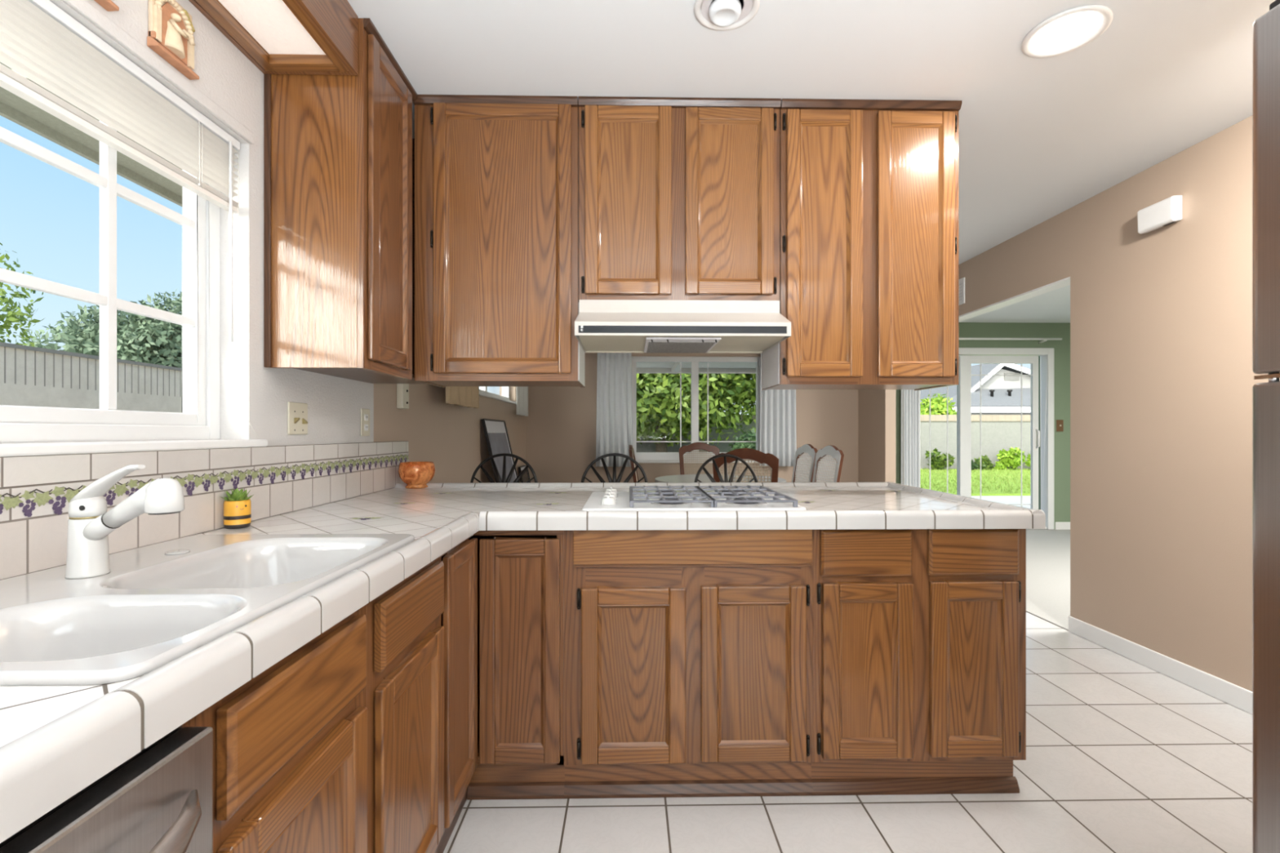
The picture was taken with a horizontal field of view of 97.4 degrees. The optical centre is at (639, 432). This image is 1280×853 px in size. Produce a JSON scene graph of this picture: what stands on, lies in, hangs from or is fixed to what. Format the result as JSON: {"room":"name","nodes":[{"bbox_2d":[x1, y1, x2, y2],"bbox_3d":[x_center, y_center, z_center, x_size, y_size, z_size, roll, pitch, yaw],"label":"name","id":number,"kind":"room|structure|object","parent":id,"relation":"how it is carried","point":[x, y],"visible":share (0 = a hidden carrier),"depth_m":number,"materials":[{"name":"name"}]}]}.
{"room":"kitchen","nodes":[
{"label":"kitchen","id":0,"kind":"room"},
{"bbox_2d":[0,0,525,536],"bbox_3d":[-1.269,-0.075,1.906,0.160,2.480,9.060,0,0,-1],"label":"wall","id":1,"kind":"structure","parent":0,"point":[227,77],"depth_m":1.75,"materials":[{"name":"white paint"}]},
{"bbox_2d":[0,62,182,206],"bbox_3d":[-1.722,-1.089,4.248,0.656,0.192,5.240,0,0,-1],"label":"eave","id":2,"kind":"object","parent":1,"relation":"attached to","point":[13,108],"depth_m":1.95,"materials":[{"name":"paint"}]},
{"bbox_2d":[93,0,119,11],"bbox_3d":[-1.163,-1.012,1.176,0.056,0.165,0.132,0,0,-1],"label":"wall plaque","id":3,"kind":"object","parent":1,"relation":"attached to","point":[108,5],"visible":1,"depth_m":1.23,"materials":[{"name":"wood"}]},
{"bbox_2d":[0,120,267,457],"bbox_3d":[-1.235,-0.417,0.955,0.183,0.922,1.595,0,0,-1],"label":"window","id":4,"kind":"structure","parent":1,"relation":"in","point":[201,368],"depth_m":1.38,"materials":[{"name":"plastic"}]},
{"bbox_2d":[0,0,257,437],"bbox_3d":[-1.182,-0.428,0.980,0.067,0.888,1.464,0,0,-1],"label":"blind","id":5,"kind":"object","parent":4,"relation":"attached to","point":[39,41],"visible":1,"depth_m":1.28,"materials":[{"name":"plastic"}]},
{"bbox_2d":[62,0,253,143],"bbox_3d":[-1.165,-0.893,0.936,0.012,0.033,1.555,0,0,-1],"label":"blind headrail","id":6,"kind":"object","parent":1,"relation":"attached to","point":[83,7],"depth_m":1.35,"materials":[{"name":"white plastic"}]},
{"bbox_2d":[146,0,199,79],"bbox_3d":[-1.167,-1.006,1.408,0.056,0.165,0.132,0,0,-1],"label":"wall plaque","id":7,"kind":"object","parent":1,"relation":"attached to","point":[171,31],"visible":1,"depth_m":1.39,"materials":[{"name":"wood"}]},
{"bbox_2d":[0,440,408,580],"bbox_3d":[-1.158,0.154,0.928,0.024,0.222,3.900,0,0,-1],"label":"backsplash","id":8,"kind":"structure","parent":1,"relation":"attached to","point":[37,491],"depth_m":1.41,"materials":[{"name":"white tile"}]},
{"bbox_2d":[287,401,307,434],"bbox_3d":[-1.179,-0.048,1.950,0.021,0.111,0.113,0,0,-1],"label":"switch plate","id":9,"kind":"object","parent":1,"relation":"attached to","point":[297,412],"visible":1,"depth_m":1.94,"materials":[{"name":"beige plastic"}]},
{"bbox_2d":[263,17,424,383],"bbox_3d":[-1.028,-0.760,2.150,0.327,1.109,0.753,0,0,-1],"label":"upper cabinet","id":10,"kind":"object","parent":1,"relation":"attached to","point":[339,150],"visible":0.9,"depth_m":1.78,"materials":[{"name":"brown wood"}]},
{"bbox_2d":[360,408,369,435],"bbox_3d":[-1.194,-0.044,2.447,0.010,0.119,0.078,0,0,-1],"label":"outlet plate","id":11,"kind":"object","parent":1,"relation":"attached to","point":[365,413],"visible":1,"depth_m":2.44,"materials":[{"name":"white paint"}]},
{"bbox_2d":[364,413,368,420],"bbox_3d":[-1.190,-0.066,2.447,0.003,0.028,0.032,0,0,-1],"label":"socket","id":12,"kind":"object","parent":11,"relation":"attached to","point":[366,415],"depth_m":2.44,"materials":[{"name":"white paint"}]},
{"bbox_2d":[364,424,368,431],"bbox_3d":[-1.190,-0.022,2.447,0.003,0.028,0.032,0,0,-1],"label":"socket","id":13,"kind":"object","parent":11,"relation":"attached to","point":[366,426],"depth_m":2.44,"materials":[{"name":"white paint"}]},
{"bbox_2d":[396,383,408,408],"bbox_3d":[-1.186,-0.230,2.823,0.038,0.220,0.081,0,0,-1],"label":"door chime","id":14,"kind":"object","parent":1,"relation":"attached to","point":[402,389],"visible":0.64,"depth_m":2.78,"materials":[{"name":"white plastic"}]},
{"bbox_2d":[479,386,516,404],"bbox_3d":[-1.299,-0.592,4.811,0.150,0.613,1.830,0,0,-1],"label":"window","id":15,"kind":"structure","parent":1,"relation":"in","point":[483,392],"depth_m":5.05,"materials":[{"name":"plastic"}]},
{"bbox_3d":[-1.191,-1.011,4.713,0.099,0.019,2.630,0,0,-1],"label":"curtain rod","id":16,"kind":"object","parent":1,"relation":"attached to","visible":0},
{"bbox_2d":[445,386,479,408],"bbox_3d":[-1.132,-0.583,3.609,0.062,0.825,0.743,0,0,-1],"label":"curtain","id":17,"kind":"object","parent":16,"relation":"hanging from","point":[463,396],"visible":0.16,"depth_m":3.55,"materials":[{"name":"beige fabric"}]},
{"bbox_2d":[515,386,528,416],"bbox_3d":[-1.168,-0.583,5.583,0.059,0.825,0.625,0,0,-1],"label":"curtain","id":18,"kind":"object","parent":16,"relation":"hanging from","point":[522,409],"visible":0.36,"depth_m":5.51,"materials":[{"name":"white fabric"}]},
{"bbox_2d":[525,352,857,483],"bbox_3d":[0.595,-0.075,6.392,3.736,2.480,0.160,0,0,-1],"label":"wall","id":19,"kind":"structure","parent":0,"point":[561,422],"depth_m":6.29,"materials":[{"name":"beige paint"}]},
{"bbox_2d":[631,356,760,462],"bbox_3d":[0.641,-0.259,6.343,1.600,1.198,0.120,0,0,-1],"label":"window","id":20,"kind":"structure","parent":19,"relation":"in","point":[641,457],"depth_m":6.33,"materials":[{"name":"plastic"}]},
{"bbox_2d":[636,362,755,373],"bbox_3d":[0.066,-0.922,7.138,4.800,0.225,1.330,0,0,-1],"label":"trim","id":21,"kind":"structure","parent":19,"relation":"attached to","point":[641,366],"depth_m":7.63,"materials":[{"name":"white wood"}]},
{"bbox_3d":[0.637,-1.011,6.263,2.303,0.019,0.099,0,0,-1],"label":"curtain rod","id":22,"kind":"object","parent":19,"relation":"attached to","visible":0},
{"bbox_2d":[595,352,632,466],"bbox_3d":[-0.282,-0.309,6.209,0.413,1.373,0.058,0,0,-1],"label":"curtain","id":23,"kind":"object","parent":22,"relation":"hanging from","point":[614,426],"visible":0.77,"depth_m":6.21,"materials":[{"name":"white fabric"}]},
{"bbox_2d":[760,353,796,466],"bbox_3d":[1.534,-0.310,6.243,0.412,1.370,0.058,0,0,-1],"label":"curtain","id":24,"kind":"object","parent":22,"relation":"hanging from","point":[778,428],"visible":0.52,"depth_m":6.24,"materials":[{"name":"white fabric"}]},
{"bbox_2d":[347,0,1275,323],"bbox_3d":[2.265,-1.375,2.088,7.233,0.120,9.530,0,0,-1],"label":"ceiling","id":25,"kind":"structure","parent":0,"point":[1040,138],"depth_m":2.03,"materials":[{"name":"white paint"}]},
{"bbox_2d":[188,0,358,75],"bbox_3d":[-1.019,-1.221,0.778,0.295,0.186,1.997,0,0,-1],"label":"box","id":26,"kind":"object","parent":25,"relation":"attached to","point":[277,37],"visible":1,"depth_m":1.64,"materials":[{"name":"brown wood"}]},
{"bbox_2d":[217,0,325,54],"bbox_3d":[-1.017,-1.161,0.781,0.221,0.003,1.900,0,0,-1],"label":"diffuser","id":27,"kind":"object","parent":26,"relation":"attached to","point":[270,25],"depth_m":1.61,"materials":[{"name":"white plastic"}]},
{"bbox_2d":[413,94,585,387],"bbox_3d":[-0.566,-0.759,2.364,0.644,1.111,0.342,0,0,-1],"label":"upper cabinet","id":28,"kind":"object","parent":25,"relation":"attached to","point":[497,303],"visible":0.97,"depth_m":2.21,"materials":[{"name":"brown wood"}]},
{"bbox_2d":[578,96,781,301],"bbox_3d":[0.154,-0.918,2.377,0.797,0.793,0.342,0,0,-1],"label":"upper cabinet","id":29,"kind":"object","parent":25,"relation":"attached to","point":[679,197],"visible":0.99,"depth_m":2.22,"materials":[{"name":"brown wood"}]},
{"bbox_2d":[574,299,791,353],"bbox_3d":[0.155,-0.430,2.280,0.795,0.180,0.449,0,0,-1],"label":"range hood","id":30,"kind":"object","parent":29,"relation":"attached to","point":[601,326],"visible":1,"depth_m":2.17,"materials":[{"name":"paint"}]},
{"bbox_2d":[693,0,759,31],"bbox_3d":[0.267,-1.300,1.733,0.200,0.029,0.200,0,0,-1],"label":"recessed light","id":31,"kind":"object","parent":25,"relation":"in","point":[714,15],"visible":1,"depth_m":1.74,"materials":[{"name":"white paint"}]},
{"bbox_2d":[761,98,962,391],"bbox_3d":[0.913,-0.753,2.392,0.719,1.123,0.342,0,0,-1],"label":"upper cabinet","id":32,"kind":"object","parent":25,"relation":"attached to","point":[869,188],"visible":0.99,"depth_m":2.23,"materials":[{"name":"brown wood"}]},
{"bbox_2d":[1021,4,1113,57],"bbox_3d":[1.398,-1.310,1.847,0.240,0.009,0.240,0,0,-1],"label":"recessed light","id":33,"kind":"object","parent":25,"relation":"in","point":[1067,31],"visible":1,"depth_m":1.83,"materials":[{"name":"white paint"}]},
{"bbox_2d":[443,611,1252,852],"bbox_3d":[0.600,1.225,1.882,3.896,0.120,9.180,0,0,-1],"label":"floor","id":34,"kind":"structure","parent":0,"point":[1123,755],"depth_m":1.75,"materials":[{"name":"tile"}]},
{"bbox_2d":[0,724,213,852],"bbox_3d":[-0.722,0.737,0.308,0.688,0.856,0.600,0,0,-1],"label":"dishwasher","id":35,"kind":"object","parent":34,"relation":"on","point":[160,799],"visible":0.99,"depth_m":0.52,"materials":[{"name":"silver metal"}]},
{"bbox_2d":[182,605,367,852],"bbox_3d":[-0.807,0.734,0.830,0.637,0.860,0.433,0,0,-1],"label":"base cabinet","id":36,"kind":"object","parent":34,"relation":"on","point":[290,743],"visible":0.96,"depth_m":0.81,"materials":[{"name":"brown wood"}]},
{"bbox_2d":[364,556,444,852],"bbox_3d":[-0.815,0.734,1.251,0.637,0.860,0.410,0,0,-1],"label":"base cabinet","id":37,"kind":"object","parent":34,"relation":"on","point":[404,689],"visible":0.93,"depth_m":1.22,"materials":[{"name":"brown wood"}]},
{"bbox_2d":[434,530,564,852],"bbox_3d":[-0.701,0.734,1.943,0.912,0.860,0.968,0,0,-1],"label":"base cabinet","id":38,"kind":"object","parent":34,"relation":"on","point":[502,619],"visible":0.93,"depth_m":1.77,"materials":[{"name":"brown wood"}]},
{"bbox_2d":[0,481,1045,843],"bbox_3d":[0.073,0.274,0.911,2.440,0.058,3.818,0,0,-1],"label":"countertop","id":39,"kind":"structure","parent":38,"relation":"on","point":[56,741],"depth_m":1.03,"materials":[{"name":"tile"}]},
{"bbox_2d":[65,464,184,578],"bbox_3d":[-0.898,0.154,0.980,0.229,0.196,0.059,0,0,14],"label":"faucet","id":40,"kind":"object","parent":39,"relation":"on","point":[90,524],"visible":1,"depth_m":0.97,"materials":[{"name":"white metal"}]},
{"bbox_2d":[0,533,414,685],"bbox_3d":[-0.826,0.342,0.998,0.556,0.184,0.823,0,0,-1],"label":"sink","id":41,"kind":"object","parent":39,"relation":"in","point":[157,604],"visible":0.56,"depth_m":0.87,"materials":[{"name":"ceramic"}]},
{"bbox_2d":[220,488,253,528],"bbox_3d":[-1.126,0.211,1.573,0.071,0.109,0.071,0,0,21],"label":"planter","id":42,"kind":"object","parent":39,"relation":"on","point":[237,506],"visible":1,"depth_m":1.55,"materials":[{"name":"ceramic"}]},
{"bbox_2d":[398,461,435,488],"bbox_3d":[-1.076,0.205,2.712,0.167,0.122,0.167,0,0,-1],"label":"glass bowl","id":43,"kind":"object","parent":39,"relation":"on","point":[421,477],"visible":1,"depth_m":2.67,"materials":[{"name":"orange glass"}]},
{"bbox_2d":[582,485,806,511],"bbox_3d":[0.179,0.242,2.151,0.760,0.046,0.544,0,0,-1],"label":"cooktop","id":44,"kind":"object","parent":39,"relation":"in","point":[611,500],"visible":0.98,"depth_m":2.02,"materials":[{"name":"metal"}]},
{"bbox_2d":[480,418,519,482],"bbox_3d":[-1.073,0.528,4.695,0.313,1.271,0.727,0,0,-1],"label":"framed picture","id":45,"kind":"object","parent":34,"relation":"on","point":[495,432],"visible":0.4,"depth_m":4.65,"materials":[{"name":"black metal"}]},
{"bbox_2d":[488,432,515,482],"bbox_3d":[-1.089,0.449,4.694,0.206,0.892,0.623,0,0,-1],"label":"print","id":46,"kind":"object","parent":45,"relation":"attached to","point":[499,442],"depth_m":4.69},
{"bbox_2d":[470,453,537,483],"bbox_3d":[-0.794,0.644,3.110,0.396,1.046,0.428,0,0,-1],"label":"bar stool","id":47,"kind":"object","parent":34,"relation":"on","point":[504,479],"visible":0.24,"depth_m":3.30,"materials":[{"name":"black metal"}]},
{"bbox_2d":[518,465,530,482],"bbox_3d":[-1.167,0.757,5.973,0.175,0.812,0.399,0,0,-1],"label":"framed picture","id":48,"kind":"object","parent":34,"relation":"on","point":[525,477],"visible":0.3,"depth_m":5.95,"materials":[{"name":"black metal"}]},
{"bbox_2d":[520,469,528,482],"bbox_3d":[-1.170,0.733,5.973,0.130,0.678,0.351,0,0,-1],"label":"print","id":49,"kind":"object","parent":48,"relation":"attached to","point":[525,477],"depth_m":5.98},
{"bbox_2d":[581,453,648,482],"bbox_3d":[-0.146,0.644,3.122,0.396,1.046,0.428,0,0,-1],"label":"bar stool","id":50,"kind":"object","parent":34,"relation":"on","point":[613,479],"visible":0.24,"depth_m":3.31,"materials":[{"name":"black metal"}]},
{"bbox_2d":[628,444,639,482],"bbox_3d":[0.194,0.635,4.726,0.572,1.066,0.490,0,0,2],"label":"dining chair","id":51,"kind":"object","parent":34,"relation":"on","point":[631,451],"visible":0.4,"depth_m":4.55,"materials":[{"name":"brown wood"}]},
{"bbox_2d":[564,529,813,798],"bbox_3d":[0.151,0.734,2.109,0.798,0.860,0.668,0,0,-1],"label":"base cabinet","id":52,"kind":"object","parent":34,"relation":"on","point":[688,654],"visible":0.96,"depth_m":1.78,"materials":[{"name":"brown wood"}]},
{"bbox_2d":[678,442,719,475],"bbox_3d":[0.629,0.635,5.674,0.490,1.066,0.572,0,0,-1],"label":"dining chair","id":53,"kind":"object","parent":34,"relation":"on","point":[695,446],"visible":0.36,"depth_m":5.92,"materials":[{"name":"brown wood"}]},
{"bbox_2d":[654,474,786,482],"bbox_3d":[0.689,0.779,4.864,1.120,0.759,1.120,0,0,-1],"label":"dining table","id":54,"kind":"object","parent":34,"relation":"on","point":[683,477],"visible":0.2,"depth_m":4.87,"materials":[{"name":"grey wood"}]},
{"bbox_2d":[693,453,757,482],"bbox_3d":[0.540,0.644,3.014,0.396,1.046,0.428,0,0,-15],"label":"bar stool","id":55,"kind":"object","parent":34,"relation":"on","point":[725,455],"visible":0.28,"depth_m":3.20,"materials":[{"name":"black metal"}]},
{"bbox_2d":[712,448,778,482],"bbox_3d":[0.745,0.635,3.955,0.490,1.066,0.572,0,0,12],"label":"dining chair","id":56,"kind":"object","parent":34,"relation":"on","point":[745,454],"visible":0.31,"depth_m":3.69,"materials":[{"name":"brown wood"}]},
{"bbox_2d":[791,444,817,482],"bbox_3d":[1.228,0.635,4.998,0.572,1.066,0.490,0,0,-7],"label":"dining chair","id":57,"kind":"object","parent":34,"relation":"on","point":[808,450],"visible":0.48,"depth_m":5.02,"materials":[{"name":"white wood"}]},
{"bbox_2d":[812,444,844,482],"bbox_3d":[1.265,0.635,4.489,0.572,1.066,0.490,0,0,-8],"label":"dining chair","id":58,"kind":"object","parent":34,"relation":"on","point":[832,451],"visible":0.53,"depth_m":4.50,"materials":[{"name":"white wood"}]},
{"bbox_2d":[811,528,1026,795],"bbox_3d":[0.895,0.734,2.123,0.690,0.860,0.669,0,0,-1],"label":"base cabinet","id":59,"kind":"object","parent":34,"relation":"on","point":[919,635],"visible":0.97,"depth_m":1.80,"materials":[{"name":"brown wood"}]},
{"bbox_2d":[1252,0,1279,852],"bbox_3d":[1.344,0.247,0.497,0.744,1.835,0.820,0,0,-1],"label":"refrigerator","id":60,"kind":"object","parent":34,"relation":"on","point":[1266,28],"visible":1,"depth_m":0.87,"materials":[{"name":"metal"}]},
{"bbox_2d":[895,322,1070,528],"bbox_3d":[4.118,-0.075,6.809,3.110,2.480,0.160,0,0,-1],"label":"wall","id":61,"kind":"structure","parent":0,"point":[966,330],"depth_m":6.74,"materials":[{"name":"green paint"}]},
{"bbox_2d":[929,347,1053,529],"bbox_3d":[4.103,0.071,6.752,1.695,2.175,0.153,0,0,-1],"label":"door","id":62,"kind":"structure","parent":61,"relation":"in","point":[967,356],"depth_m":6.74,"materials":[{"name":"plastic"}]},
{"bbox_2d":[959,337,1062,343],"bbox_3d":[3.972,-1.089,6.659,1.987,0.047,0.133,0,0,-1],"label":"curtain rod","id":63,"kind":"object","parent":61,"relation":"attached to","point":[1043,340],"visible":0.56,"depth_m":6.61,"materials":[{"name":"white paint"}]},
{"bbox_2d":[901,389,919,487],"bbox_3d":[3.171,0.015,6.595,0.212,2.180,0.073,0,0,-1],"label":"curtain","id":64,"kind":"object","parent":63,"relation":"hanging from","point":[910,398],"visible":0.5,"depth_m":6.58,"materials":[{"name":"white fabric"}]},
{"bbox_2d":[1056,419,1063,431],"bbox_3d":[5.033,-0.082,6.735,0.084,0.140,0.019,0,0,-1],"label":"switch plate","id":65,"kind":"object","parent":61,"relation":"attached to","point":[1060,423],"visible":1,"depth_m":6.74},
{"bbox_2d":[1054,521,1070,529],"bbox_3d":[5.324,1.119,6.744,0.700,0.092,0.014,0,0,-1],"label":"baseboard","id":66,"kind":"structure","parent":61,"relation":"attached to","point":[1064,525],"depth_m":6.73,"materials":[{"name":"white paint"}]},
{"bbox_2d":[1026,528,1070,630],"bbox_3d":[4.177,1.223,4.024,3.337,0.124,5.730,0,0,-1],"label":"floor","id":67,"kind":"structure","parent":0,"point":[1047,551],"depth_m":4.58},
{"bbox_2d":[857,115,1268,691],"bbox_3d":[2.596,-0.075,2.154,0.107,2.480,9.410,0,0,-1],"label":"wall","id":68,"kind":"structure","parent":0,"point":[1162,381],"depth_m":2.76,"materials":[{"name":"beige paint"}]},
{"bbox_2d":[959,277,964,305],"bbox_3d":[2.494,-1.094,4.471,0.009,0.201,0.290,0,0,-1],"label":"air vent","id":69,"kind":"object","parent":68,"relation":"in","point":[962,282],"visible":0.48,"depth_m":4.35,"materials":[{"name":"white paint"}]},
{"bbox_2d":[959,276,1070,321],"bbox_3d":[2.556,0.122,4.484,0.109,2.077,2.390,0,0,-1],"label":"trim","id":70,"kind":"structure","parent":68,"relation":"attached to","point":[1065,282],"depth_m":3.81,"materials":[{"name":"white paint"}]},
{"bbox_2d":[1137,195,1182,234],"bbox_3d":[2.505,-1.047,2.714,0.054,0.122,0.182,0,0,-1],"label":"sensor box","id":71,"kind":"object","parent":68,"relation":"attached to","point":[1166,212],"visible":1,"depth_m":2.68,"materials":[{"name":"white paint"}]},
{"bbox_2d":[1068,615,1252,714],"bbox_3d":[2.569,1.119,0.372,0.014,0.092,5.847,0,0,-1],"label":"baseboard","id":72,"kind":"structure","parent":68,"relation":"attached to","point":[1237,696],"depth_m":2.68,"materials":[{"name":"white paint"}]},
{"label":"outside","id":73,"kind":"structure","parent":0,"visible":0},
{"bbox_3d":[4.548,1.377,24.090,70.000,0.175,72.000,0,0,-1],"label":"ground","id":74,"kind":"structure","parent":73,"visible":0},
{"bbox_2d":[0,242,45,346],"bbox_3d":[-6.581,-0.378,5.728,0.737,3.086,0.934,0,0,-42],"label":"tree","id":75,"kind":"object","parent":74,"relation":"on","point":[11,317],"visible":0.85,"depth_m":5.85,"materials":[{"name":"green plant"}]},
{"bbox_2d":[0,342,182,413],"bbox_3d":[-4.275,0.352,6.621,0.240,1.865,21.400,0,0,-1],"label":"fence","id":76,"kind":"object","parent":74,"relation":"on","point":[31,376],"depth_m":4.10,"materials":[{"name":"white wood"}]},
{"bbox_2d":[20,288,182,368],"bbox_3d":[-13.974,-1.506,16.587,4.876,5.342,6.157,0,0,-33],"label":"tree","id":77,"kind":"object","parent":74,"relation":"on","point":[141,339],"visible":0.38,"depth_m":14.84,"materials":[{"name":"green plant"}]},
{"bbox_2d":[636,414,1031,469],"bbox_3d":[7.168,0.365,17.738,33.000,1.840,0.280,0,0,-1],"label":"wall","id":78,"kind":"structure","parent":74,"relation":"on","point":[998,432],"depth_m":17.69,"materials":[{"name":"concrete"}]},
{"bbox_2d":[920,393,956,414],"bbox_3d":[10.758,-0.165,20.765,2.291,2.673,1.778,0,0,-40],"label":"hedge","id":79,"kind":"object","parent":74,"relation":"on","point":[938,405],"visible":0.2,"depth_m":20.68,"materials":[{"name":"green plant"}]},
{"bbox_2d":[920,364,1030,414],"bbox_3d":[20.026,-1.353,32.157,11.019,5.035,8.450,0,0,-1],"label":"house","id":80,"kind":"structure","parent":74,"relation":"on","point":[1000,394],"depth_m":29.85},
{"bbox_2d":[989,389,1012,396],"bbox_3d":[18.640,-1.883,29.055,1.161,0.671,0.228,0,0,-1],"label":"roof vent","id":81,"kind":"object","parent":80,"relation":"attached to","point":[991,391],"depth_m":29.02,"materials":[{"name":"metal"}]},
{"bbox_2d":[1004,373,1019,380],"bbox_3d":[20.066,-3.015,30.362,0.800,0.409,0.039,0,0,-1],"label":"gable vent","id":82,"kind":"object","parent":80,"relation":"attached to","point":[1006,377],"depth_m":30.34,"materials":[{"name":"white"}]},
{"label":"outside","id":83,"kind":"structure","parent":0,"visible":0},
{"bbox_2d":[971,495,1031,508],"bbox_3d":[12.839,1.227,8.678,34.000,0.124,3.930,0,0,-1],"label":"floor","id":84,"kind":"structure","parent":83,"point":[999,499],"depth_m":10.00,"materials":[{"name":"tile"}]},
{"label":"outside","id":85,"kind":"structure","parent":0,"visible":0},
{"bbox_3d":[-0.730,1.232,11.948,6.990,0.114,10.980,0,0,-1],"label":"bed","id":86,"kind":"object","parent":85,"visible":0},
{"bbox_2d":[636,373,755,452],"bbox_3d":[0.937,-1.326,15.246,7.782,5.010,5.810,0,0,24],"label":"tree","id":87,"kind":"object","parent":86,"relation":"on","point":[658,394],"visible":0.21,"depth_m":13.73,"materials":[{"name":"green plant"}]},
{"bbox_2d":[727,427,755,452],"bbox_3d":[2.424,0.503,12.080,1.237,1.232,0.966,0,0,-1],"label":"shrub","id":88,"kind":"object","parent":86,"relation":"on","point":[751,437],"visible":0.1,"depth_m":12.07,"materials":[{"name":"green plant"}]},
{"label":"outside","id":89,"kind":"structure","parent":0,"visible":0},
{"bbox_2d":[920,468,1031,495],"bbox_3d":[12.236,1.217,14.158,19.000,0.144,7.050,0,0,-1],"label":"lawn","id":90,"kind":"structure","parent":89,"point":[987,492],"depth_m":12.59,"materials":[{"name":"green plant"}]},
{"bbox_2d":[924,447,955,470],"bbox_3d":[9.127,0.845,17.195,0.993,0.776,0.568,0,0,-1],"label":"shrub","id":91,"kind":"object","parent":90,"relation":"on","point":[938,461],"visible":0.94,"depth_m":17.10,"materials":[{"name":"green plant"}]},
{"bbox_2d":[971,459,979,470],"bbox_3d":[10.074,0.999,17.190,0.539,0.453,0.408,0,0,-1],"label":"shrub","id":92,"kind":"object","parent":90,"relation":"on","point":[974,465],"visible":0.31,"depth_m":17.11,"materials":[{"name":"green plant"}]},
{"bbox_2d":[973,454,994,470],"bbox_3d":[10.503,0.953,17.217,0.674,0.577,0.404,0,0,-1],"label":"shrub","id":93,"kind":"object","parent":90,"relation":"on","point":[986,464],"visible":0.85,"depth_m":17.14,"materials":[{"name":"green plant"}]},
{"bbox_2d":[992,446,1026,469],"bbox_3d":[11.327,0.834,17.190,0.911,0.803,0.521,0,0,5],"label":"shrub","id":94,"kind":"object","parent":90,"relation":"on","point":[1011,460],"visible":0.98,"depth_m":17.16,"materials":[{"name":"green plant"}]},
{"bbox_2d":[1024,453,1031,467],"bbox_3d":[12.107,0.825,17.198,0.602,0.590,0.496,0,0,-29],"label":"shrub","id":95,"kind":"object","parent":90,"relation":"on","point":[1028,462],"visible":0.16,"depth_m":17.20,"materials":[{"name":"green plant"}]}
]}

